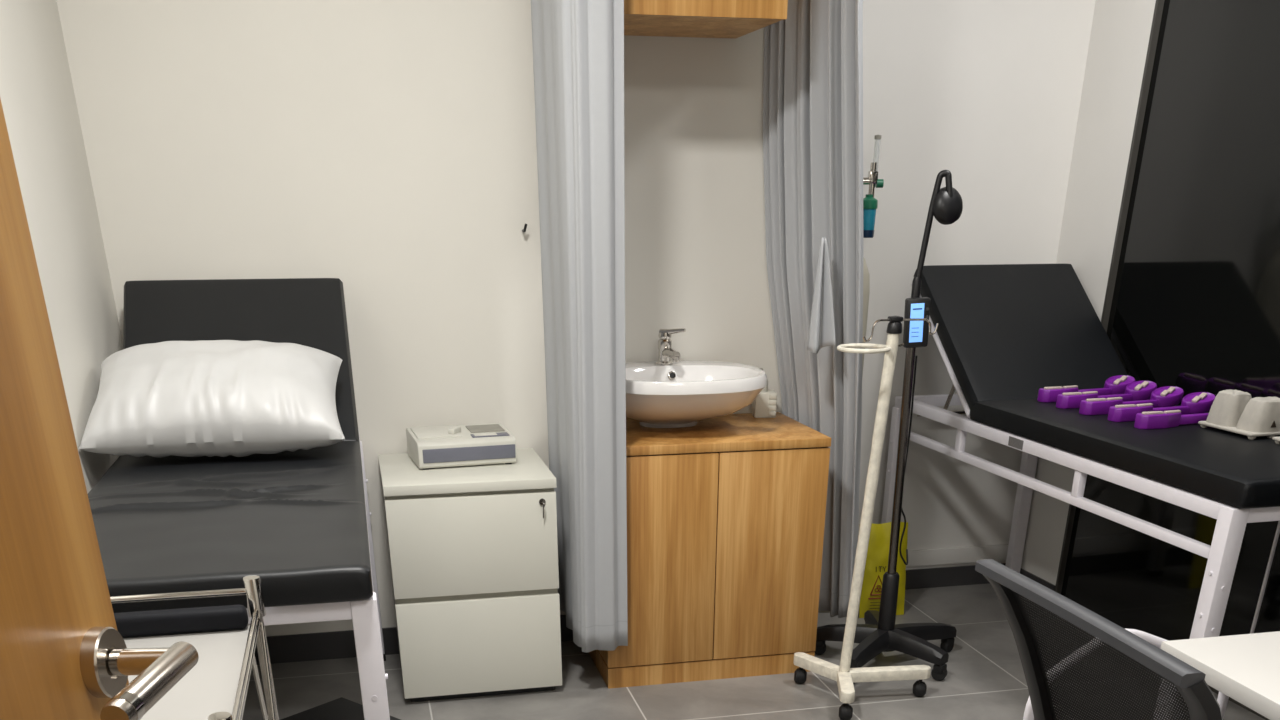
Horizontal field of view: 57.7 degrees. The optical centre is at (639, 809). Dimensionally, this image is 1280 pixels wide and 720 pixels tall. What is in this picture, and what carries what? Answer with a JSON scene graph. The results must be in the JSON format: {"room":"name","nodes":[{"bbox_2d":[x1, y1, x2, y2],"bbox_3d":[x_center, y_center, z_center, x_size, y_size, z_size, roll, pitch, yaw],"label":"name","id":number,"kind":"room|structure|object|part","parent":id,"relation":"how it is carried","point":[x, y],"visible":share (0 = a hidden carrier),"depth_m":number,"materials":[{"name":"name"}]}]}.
{"room":"examination room","nodes":[
{"label":"examination room","id":0,"kind":"room"},
{"bbox_2d":[0,0,122,493],"bbox_3d":[-1.065,-0.675,1.453,0.100,2.500,4.035,-6,28,-11],"label":"wall","id":1,"kind":"structure","parent":0,"point":[37,95],"depth_m":2.68,"materials":[{"name":"beige paint"}]},
{"bbox_2d":[56,0,781,635],"bbox_3d":[-0.535,-1.751,3.490,1.965,2.500,0.420,-6,28,-11],"label":"wall","id":2,"kind":"structure","parent":0,"point":[387,149],"depth_m":3.23,"materials":[{"name":"beige paint"}]},
{"bbox_2d":[254,615,572,664],"bbox_3d":[-0.487,-0.588,3.869,1.965,0.090,0.008,-6,28,-11],"label":"baseboard","id":3,"kind":"structure","parent":2,"relation":"attached to","point":[336,644],"depth_m":3.75,"materials":[{"name":"grey tile"}]},
{"bbox_2d":[624,0,787,38],"bbox_3d":[0.071,-2.306,2.861,0.503,0.630,0.429,-6,28,-11],"label":"upper cabinet","id":4,"kind":"object","parent":2,"relation":"attached to","point":[734,19],"visible":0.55,"depth_m":2.86,"materials":[{"name":"brown wood"}]},
{"bbox_3d":[0.117,-2.213,2.684,0.503,0.630,0.018,-6,28,-11],"label":"door","id":5,"kind":"part","parent":4,"relation":"part of","materials":[{"name":"brown wood"}]},
{"bbox_2d":[242,584,1264,719],"bbox_3d":[0.652,0.444,2.075,4.000,0.060,5.520,-6,28,-11],"label":"floor","id":6,"kind":"structure","parent":0,"point":[985,679],"depth_m":3.53,"materials":[{"name":"grey tile"}]},
{"bbox_2d":[0,98,198,719],"bbox_3d":[-0.417,0.039,0.542,0.117,2.072,0.871,1,28,2],"label":"door","id":7,"kind":"structure","parent":6,"relation":"on","point":[64,656],"depth_m":0.82,"materials":[{"name":"brown wood"}]},
{"bbox_3d":[-0.359,-0.093,0.857,0.022,0.022,0.130,1,28,2],"label":"lever","id":8,"kind":"part","parent":7,"relation":"part of","materials":[{"name":"silver metal"}]},
{"bbox_2d":[110,575,278,719],"bbox_3d":[-0.747,0.136,1.736,0.463,0.801,0.603,-6,28,-11],"label":"trolley","id":9,"kind":"object","parent":6,"relation":"on","point":[216,687],"visible":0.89,"depth_m":1.74,"materials":[{"name":"silver metal"}]},
{"bbox_3d":[-0.810,-0.327,1.804,0.403,0.011,0.011,-6,28,-11],"label":"guard rail","id":10,"kind":"part","parent":9,"relation":"part of","materials":[{"name":"silver metal"}]},
{"bbox_2d":[114,605,247,637],"bbox_3d":[-0.800,-0.286,1.795,0.371,0.036,0.033,-6,28,-11],"label":"roll","id":11,"kind":"object","parent":9,"relation":"on","point":[227,617],"visible":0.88,"depth_m":1.80,"materials":[{"name":"black leather"}]},
{"bbox_2d":[123,624,249,719],"bbox_3d":[-0.749,-0.147,1.585,0.391,0.012,0.553,-6,28,-11],"label":"tray","id":12,"kind":"object","parent":9,"relation":"on","point":[210,687],"depth_m":1.65,"materials":[{"name":"white metal"}]},
{"bbox_3d":[-0.551,-0.192,1.614,0.009,0.009,0.567,-6,28,-11],"label":"rail","id":13,"kind":"part","parent":9,"relation":"part of","materials":[{"name":"silver metal"}]},
{"bbox_3d":[-0.551,-0.178,1.621,0.009,0.009,0.567,-6,28,-11],"label":"rail","id":14,"kind":"part","parent":9,"relation":"part of","materials":[{"name":"silver metal"}]},
{"bbox_3d":[-0.614,-0.040,2.007,0.017,0.739,0.017,-6,28,-11],"label":"post","id":15,"kind":"part","parent":9,"relation":"part of","materials":[{"name":"silver metal"}]},
{"bbox_2d":[88,278,389,719],"bbox_3d":[-0.926,-0.582,2.740,0.591,1.134,1.726,-6,28,-11],"label":"couch","id":16,"kind":"object","parent":6,"relation":"on","point":[298,521],"visible":0.72,"depth_m":2.33,"materials":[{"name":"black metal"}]},
{"bbox_2d":[79,340,344,457],"bbox_3d":[-1.010,-0.990,2.783,0.594,0.240,0.393,-6,28,-11],"label":"pillow","id":17,"kind":"object","parent":16,"relation":"on","point":[210,398],"visible":1,"depth_m":2.67,"materials":[{"name":"white fabric"}]},
{"bbox_3d":[-0.869,-0.635,2.430,0.572,0.078,1.215,-6,28,-11],"label":"mattress","id":18,"kind":"part","parent":16,"relation":"part of","materials":[{"name":"black leather"}]},
{"bbox_3d":[-1.052,-1.166,3.055,0.572,0.395,0.509,-6,28,-11],"label":"backrest","id":19,"kind":"part","parent":16,"relation":"part of","materials":[{"name":"black leather"}]},
{"bbox_3d":[-0.741,-0.326,1.965,0.502,0.035,0.035,-6,28,-11],"label":"cross rail","id":20,"kind":"part","parent":16,"relation":"part of","materials":[{"name":"white metal"}]},
{"bbox_3d":[-0.666,-0.733,2.735,0.035,0.035,1.700,-6,28,-11],"label":"rail","id":21,"kind":"part","parent":16,"relation":"part of","materials":[{"name":"white metal"}]},
{"bbox_3d":[-0.479,-0.060,2.173,0.045,0.700,0.045,-6,28,-11],"label":"leg","id":22,"kind":"part","parent":16,"relation":"part of","materials":[{"name":"white metal"}]},
{"bbox_3d":[-0.853,-0.804,3.618,0.045,0.665,0.040,-6,28,-11],"label":"leg","id":23,"kind":"part","parent":16,"relation":"part of","materials":[{"name":"white metal"}]},
{"bbox_2d":[281,697,400,719],"bbox_3d":[-0.728,-0.099,2.799,0.277,0.226,0.277,21,34,34],"label":"step stool","id":24,"kind":"object","parent":6,"relation":"on","point":[341,708],"visible":0.89,"depth_m":2.82,"materials":[{"name":"black rubber"}]},
{"bbox_2d":[378,448,561,701],"bbox_3d":[-0.510,-0.709,3.507,0.473,0.641,0.481,-6,28,-11],"label":"drawer pedestal","id":25,"kind":"object","parent":6,"relation":"on","point":[473,549],"visible":0.98,"depth_m":3.31,"materials":[{"name":"grey laminate"}]},
{"bbox_2d":[406,423,516,469],"bbox_3d":[-0.527,-1.078,3.416,0.284,0.098,0.226,-9,29,-16],"label":"medical device","id":26,"kind":"object","parent":25,"relation":"on","point":[429,447],"visible":1,"depth_m":3.34,"materials":[{"name":"white plastic"}]},
{"bbox_3d":[-0.597,-1.104,3.394,0.127,0.011,0.145,-9,29,-16],"label":"lid","id":27,"kind":"part","parent":26,"relation":"part of","materials":[{"name":"white plastic"}]},
{"bbox_3d":[-0.488,-1.021,3.329,0.268,0.038,0.004,-9,29,-16],"label":"panel","id":28,"kind":"part","parent":26,"relation":"part of","materials":[{"name":"grey plastic"}]},
{"bbox_3d":[-0.513,-0.987,3.376,0.473,0.027,0.453,-6,28,-11],"label":"panel","id":29,"kind":"part","parent":25,"relation":"part of","materials":[{"name":"white laminate"}]},
{"bbox_3d":[-0.466,-0.745,3.268,0.470,0.276,0.018,-6,28,-11],"label":"drawer","id":30,"kind":"part","parent":25,"relation":"part of","materials":[{"name":"white laminate"}]},
{"bbox_3d":[-0.466,-0.481,3.407,0.470,0.284,0.018,-6,28,-11],"label":"drawer","id":31,"kind":"part","parent":25,"relation":"part of","materials":[{"name":"white laminate"}]},
{"bbox_2d":[589,412,830,688],"bbox_3d":[0.176,-0.827,3.648,0.666,0.717,0.466,-6,28,-11],"label":"base cabinet","id":32,"kind":"object","parent":6,"relation":"on","point":[726,514],"visible":0.81,"depth_m":3.44,"materials":[{"name":"brown wood"}]},
{"bbox_3d":[0.062,-0.725,3.415,0.329,0.620,0.018,-6,28,-11],"label":"door","id":33,"kind":"part","parent":32,"relation":"part of","materials":[{"name":"brown wood"}]},
{"bbox_2d":[626,412,830,455],"bbox_3d":[0.176,-1.132,3.487,0.666,0.025,0.466,-6,28,-11],"label":"countertop","id":34,"kind":"structure","parent":32,"relation":"on","point":[731,432],"depth_m":3.37,"materials":[{"name":"brown wood"}]},
{"bbox_2d":[626,328,766,427],"bbox_3d":[0.112,-1.250,3.393,0.502,0.270,0.476,-6,28,-11],"label":"washbasin","id":35,"kind":"object","parent":34,"relation":"in","point":[664,392],"visible":0.92,"depth_m":3.31,"materials":[{"name":"white ceramic"}]},
{"bbox_2d":[656,328,685,364],"bbox_3d":[0.097,-1.379,3.459,0.079,0.104,0.134,-6,28,-11],"label":"tap","id":36,"kind":"object","parent":35,"relation":"on","point":[666,352],"depth_m":3.47,"materials":[{"name":"silver metal"}]},
{"bbox_3d":[0.112,-1.205,3.417,0.502,0.168,0.476,-6,28,-11],"label":"bowl","id":37,"kind":"part","parent":35,"relation":"part of","materials":[{"name":"white ceramic"}]},
{"bbox_2d":[759,368,767,391],"bbox_3d":[0.380,-1.340,3.617,0.040,0.069,0.040,2,28,3],"label":"soap bottle","id":38,"kind":"object","parent":34,"relation":"on","point":[765,389],"visible":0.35,"depth_m":3.61,"materials":[{"name":"white plastic"}]},
{"bbox_2d":[752,390,776,417],"bbox_3d":[0.391,-1.276,3.651,0.068,0.076,0.064,-2,28,-4],"label":"tissue box","id":39,"kind":"object","parent":34,"relation":"on","point":[764,405],"visible":0.95,"depth_m":3.63,"materials":[{"name":"white plastic"}]},
{"bbox_3d":[0.387,-0.760,3.481,0.333,0.620,0.018,-6,28,-11],"label":"door","id":40,"kind":"part","parent":32,"relation":"part of","materials":[{"name":"brown wood"}]},
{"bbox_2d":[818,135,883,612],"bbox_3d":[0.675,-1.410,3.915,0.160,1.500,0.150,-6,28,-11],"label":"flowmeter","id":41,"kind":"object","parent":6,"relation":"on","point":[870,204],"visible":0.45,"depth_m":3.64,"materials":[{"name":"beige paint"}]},
{"bbox_2d":[863,209,875,229],"bbox_3d":[0.718,-1.855,3.668,0.050,0.082,0.050,-6,28,-11],"label":"bottle","id":42,"kind":"object","parent":41,"relation":"on","point":[869,215],"depth_m":3.64,"materials":[{"name":"blue plastic"}]},
{"bbox_3d":[0.747,-1.952,3.618,0.020,0.024,0.024,-1,28,-1],"label":"flow knob","id":43,"kind":"part","parent":41,"relation":"part of","materials":[{"name":"green plastic"}]},
{"bbox_2d":[793,316,937,719],"bbox_3d":[0.683,-0.809,3.249,0.362,1.060,0.352,-6,28,-11],"label":"stand","id":44,"kind":"object","parent":6,"relation":"on","point":[845,676],"visible":1,"depth_m":3.29,"materials":[{"name":"white metal"}]},
{"bbox_3d":[0.541,-0.434,3.508,0.040,0.034,0.198,-21,34,-34],"label":"leg","id":45,"kind":"part","parent":44,"relation":"part of","materials":[{"name":"white metal"}]},
{"bbox_3d":[0.596,-0.356,3.361,0.040,0.034,0.177,2,28,4],"label":"leg","id":46,"kind":"part","parent":44,"relation":"part of","materials":[{"name":"white metal"}]},
{"bbox_3d":[0.735,-0.405,3.454,0.265,0.034,0.040,-3,28,-6],"label":"leg","id":47,"kind":"part","parent":44,"relation":"part of","materials":[{"name":"white metal"}]},
{"bbox_2d":[859,522,907,617],"bbox_3d":[0.857,-0.848,4.104,0.182,0.328,0.074,-6,28,-11],"label":"sign","id":48,"kind":"object","parent":6,"relation":"on","point":[876,565],"visible":0.55,"depth_m":4.08,"materials":[{"name":"yellow plastic"}]},
{"bbox_2d":[814,170,962,684],"bbox_3d":[0.811,-1.112,3.463,0.471,1.395,0.474,-6,28,-11],"label":"lamp","id":49,"kind":"object","parent":6,"relation":"on","point":[879,633],"visible":0.92,"depth_m":3.56,"materials":[{"name":"black plastic"}]},
{"bbox_3d":[0.680,-0.573,3.746,0.225,0.066,0.060,12,30,22],"label":"leg","id":50,"kind":"part","parent":49,"relation":"part of","materials":[{"name":"black plastic"}]},
{"bbox_3d":[0.711,-0.506,3.619,0.060,0.066,0.239,19,33,32],"label":"leg","id":51,"kind":"part","parent":49,"relation":"part of","materials":[{"name":"black plastic"}]},
{"bbox_3d":[0.785,-0.615,3.826,0.060,0.066,0.275,1,28,1],"label":"leg","id":52,"kind":"part","parent":49,"relation":"part of","materials":[{"name":"black plastic"}]},
{"bbox_3d":[0.860,-0.516,3.637,0.218,0.066,0.060,24,36,38],"label":"leg","id":53,"kind":"part","parent":49,"relation":"part of","materials":[{"name":"black plastic"}]},
{"bbox_3d":[0.903,-0.578,3.755,0.268,0.066,0.060,-12,30,-22],"label":"leg","id":54,"kind":"part","parent":49,"relation":"part of","materials":[{"name":"black plastic"}]},
{"bbox_2d":[881,264,1279,638],"bbox_3d":[1.379,-0.946,3.430,0.591,1.134,1.726,-7,29,-13],"label":"couch","id":55,"kind":"object","parent":6,"relation":"on","point":[1005,333],"visible":0.81,"depth_m":3.54,"materials":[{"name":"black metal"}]},
{"bbox_3d":[0.906,-1.106,4.190,0.045,0.665,0.040,-7,29,-13],"label":"leg","id":56,"kind":"part","parent":55,"relation":"part of","materials":[{"name":"white metal"}]},
{"bbox_3d":[1.167,-1.446,4.084,0.502,0.035,0.035,-7,29,-13],"label":"cross rail","id":57,"kind":"part","parent":55,"relation":"part of","materials":[{"name":"white metal"}]},
{"bbox_3d":[1.230,-1.512,3.777,0.570,0.360,0.477,-7,29,-13],"label":"backrest frame","id":58,"kind":"part","parent":55,"relation":"part of","materials":[{"name":"white metal"}]},
{"bbox_3d":[1.016,-1.173,3.679,0.022,0.071,0.028,-7,29,-13],"label":"rail post","id":59,"kind":"part","parent":55,"relation":"part of","materials":[{"name":"white metal"}]},
{"bbox_3d":[1.236,-1.529,3.741,0.572,0.395,0.509,-7,29,-13],"label":"backrest","id":60,"kind":"part","parent":55,"relation":"part of","materials":[{"name":"black leather"}]},
{"bbox_3d":[1.426,-1.169,4.310,0.045,0.665,0.040,-7,29,-13],"label":"leg","id":61,"kind":"part","parent":55,"relation":"part of","materials":[{"name":"white metal"}]},
{"bbox_3d":[1.118,-0.951,3.358,0.020,0.025,1.630,-7,29,-13],"label":"rail","id":62,"kind":"part","parent":55,"relation":"part of","materials":[{"name":"white metal"}]},
{"bbox_3d":[1.118,-1.038,3.312,0.035,0.035,1.700,-7,29,-13],"label":"rail","id":63,"kind":"part","parent":55,"relation":"part of","materials":[{"name":"white metal"}]},
{"bbox_3d":[1.181,-0.879,3.123,0.022,0.071,0.028,-7,29,-13],"label":"rail post","id":64,"kind":"part","parent":55,"relation":"part of","materials":[{"name":"white metal"}]},
{"bbox_2d":[1037,375,1134,402],"bbox_3d":[1.373,-1.296,3.569,0.356,0.058,0.071,-11,30,-19],"label":"clamp","id":65,"kind":"object","parent":55,"relation":"on","point":[1113,385],"visible":0.85,"depth_m":3.57,"materials":[{"name":"purple plastic"}]},
{"bbox_2d":[1056,381,1156,408],"bbox_3d":[1.392,-1.241,3.464,0.356,0.058,0.071,-10,30,-19],"label":"clamp","id":66,"kind":"object","parent":55,"relation":"on","point":[1137,390],"visible":0.88,"depth_m":3.46,"materials":[{"name":"purple plastic"}]},
{"bbox_3d":[1.444,-0.994,3.125,0.572,0.062,1.215,-7,29,-13],"label":"mattress","id":67,"kind":"part","parent":55,"relation":"part of","materials":[{"name":"black leather"}]},
{"bbox_2d":[1079,386,1183,414],"bbox_3d":[1.423,-1.186,3.361,0.356,0.058,0.071,-10,29,-18],"label":"clamp","id":68,"kind":"object","parent":55,"relation":"on","point":[1167,396],"visible":0.9,"depth_m":3.36,"materials":[{"name":"purple plastic"}]},
{"bbox_2d":[1108,392,1214,421],"bbox_3d":[1.466,-1.133,3.261,0.356,0.058,0.071,-10,29,-18],"label":"clamp","id":69,"kind":"object","parent":55,"relation":"on","point":[1197,402],"visible":0.91,"depth_m":3.26,"materials":[{"name":"purple plastic"}]},
{"bbox_2d":[1134,410,1208,428],"bbox_3d":[1.497,-1.079,3.158,0.356,0.058,0.071,-9,29,-17],"label":"clamp","id":70,"kind":"object","parent":55,"relation":"on","point":[1172,418],"visible":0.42,"depth_m":3.11,"materials":[{"name":"purple plastic"}]},
{"bbox_3d":[1.329,-0.368,2.755,0.045,0.700,0.045,-7,29,-13],"label":"leg","id":71,"kind":"part","parent":55,"relation":"part of","materials":[{"name":"white metal"}]},
{"bbox_2d":[1198,389,1279,439],"bbox_3d":[1.599,-1.041,3.043,0.145,0.099,0.201,-8,29,-14],"label":"tray","id":72,"kind":"object","parent":55,"relation":"on","point":[1235,411],"visible":0.98,"depth_m":3.00,"materials":[{"name":"white plastic"}]},
{"bbox_3d":[1.589,-0.694,2.660,0.502,0.035,0.035,-7,29,-13],"label":"cross rail","id":73,"kind":"part","parent":55,"relation":"part of","materials":[{"name":"white metal"}]},
{"bbox_2d":[1272,437,1279,443],"bbox_3d":[1.710,-0.956,2.887,0.217,0.093,0.110,-8,29,-14],"label":"tray","id":74,"kind":"object","parent":55,"relation":"on","point":[1277,439],"visible":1,"depth_m":2.91,"materials":[{"name":"white plastic"}]},
{"bbox_2d":[975,559,1228,719],"bbox_3d":[0.867,0.076,1.791,0.637,0.854,0.571,-6,28,-11],"label":"office chair","id":75,"kind":"object","parent":6,"relation":"on","point":[1140,650],"visible":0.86,"depth_m":1.63,"materials":[{"name":"black"}]},
{"bbox_3d":[0.610,-0.192,1.842,0.187,0.396,0.045,-2,28,-4],"label":"frame","id":76,"kind":"part","parent":75,"relation":"part of","materials":[{"name":"black plastic"}]},
{"bbox_3d":[0.828,0.013,2.069,0.387,0.706,0.017,-6,28,-11],"label":"tube frame","id":77,"kind":"part","parent":75,"relation":"part of","materials":[{"name":"white metal"}]},
{"bbox_3d":[0.705,0.005,1.452,0.192,0.396,0.044,-10,29,-18],"label":"frame","id":78,"kind":"part","parent":75,"relation":"part of","materials":[{"name":"black plastic"}]},
{"bbox_2d":[1155,631,1279,719],"bbox_3d":[1.385,0.278,1.577,0.834,0.700,1.245,-6,28,-11],"label":"desk","id":79,"kind":"object","parent":6,"relation":"on","point":[1245,668],"visible":0.71,"depth_m":1.78,"materials":[{"name":"white laminate"}]},
{"bbox_3d":[0.874,0.058,2.022,0.040,0.673,0.040,-6,28,-11],"label":"leg","id":80,"kind":"part","parent":79,"relation":"part of","materials":[{"name":"white metal"}]},
{"bbox_2d":[858,0,1095,569],"bbox_3d":[1.055,-1.987,3.936,1.360,2.500,0.120,-6,28,-11],"label":"wall","id":81,"kind":"structure","parent":0,"point":[987,93],"depth_m":3.81,"materials":[{"name":"white paint"}]},
{"bbox_2d":[905,563,1005,589],"bbox_3d":[0.923,-0.870,4.417,1.060,0.075,0.008,-6,28,-11],"label":"baseboard","id":82,"kind":"structure","parent":81,"relation":"attached to","point":[957,575],"depth_m":4.46,"materials":[{"name":"grey tile"}]},
{"bbox_2d":[906,544,1008,566],"bbox_3d":[0.931,-0.942,4.378,1.036,0.060,0.014,-6,28,-11],"label":"trim","id":83,"kind":"structure","parent":81,"relation":"attached to","point":[925,557],"depth_m":4.43,"materials":[{"name":"white paint"}]},
{"bbox_2d":[1021,0,1155,585],"bbox_3d":[1.524,-1.958,3.881,0.120,2.500,0.414,-7,29,-13],"label":"wall","id":84,"kind":"structure","parent":0,"point":[1121,29],"depth_m":3.75,"materials":[{"name":"white paint"}]},
{"bbox_2d":[1020,568,1054,590],"bbox_3d":[1.478,-0.852,4.384,0.006,0.075,0.290,-7,29,-13],"label":"trim","id":85,"kind":"structure","parent":84,"relation":"attached to","point":[1045,583],"depth_m":4.34,"materials":[{"name":"black plastic"}]},
{"bbox_2d":[1055,0,1279,719],"bbox_3d":[2.068,-1.005,2.078,0.120,2.500,3.816,-7,29,-13],"label":"window","id":86,"kind":"structure","parent":84,"relation":"in","point":[1192,300],"depth_m":3.42,"materials":[{"name":"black glass"}]},
{"bbox_3d":[0.604,-2.082,1.355,3.650,0.080,4.440,-6,28,-11],"label":"ceiling","id":87,"kind":"structure","parent":0,"visible":0},
{"bbox_3d":[-0.163,-2.639,2.530,0.170,0.033,0.490,-6,28,-11],"label":"rail","id":88,"kind":"object","parent":87,"relation":"attached to","visible":0},
{"bbox_2d":[531,0,627,652],"bbox_3d":[-0.215,-1.585,3.056,0.140,2.315,0.483,-16,32,-28],"label":"curtain","id":89,"kind":"object","parent":88,"relation":"hanging from","point":[578,45],"visible":0.98,"depth_m":3.05,"materials":[{"name":"grey fabric"}]},
{"bbox_3d":[0.452,-2.763,2.765,0.127,0.033,0.345,-6,28,-11],"label":"rail","id":90,"kind":"object","parent":87,"relation":"attached to","visible":0},
{"bbox_2d":[763,0,862,617],"bbox_3d":[0.527,-1.707,3.322,0.253,2.347,0.404,-11,30,-20],"label":"curtain","id":91,"kind":"object","parent":90,"relation":"hanging from","point":[813,84],"visible":0.8,"depth_m":3.31,"materials":[{"name":"grey fabric"}]}
]}

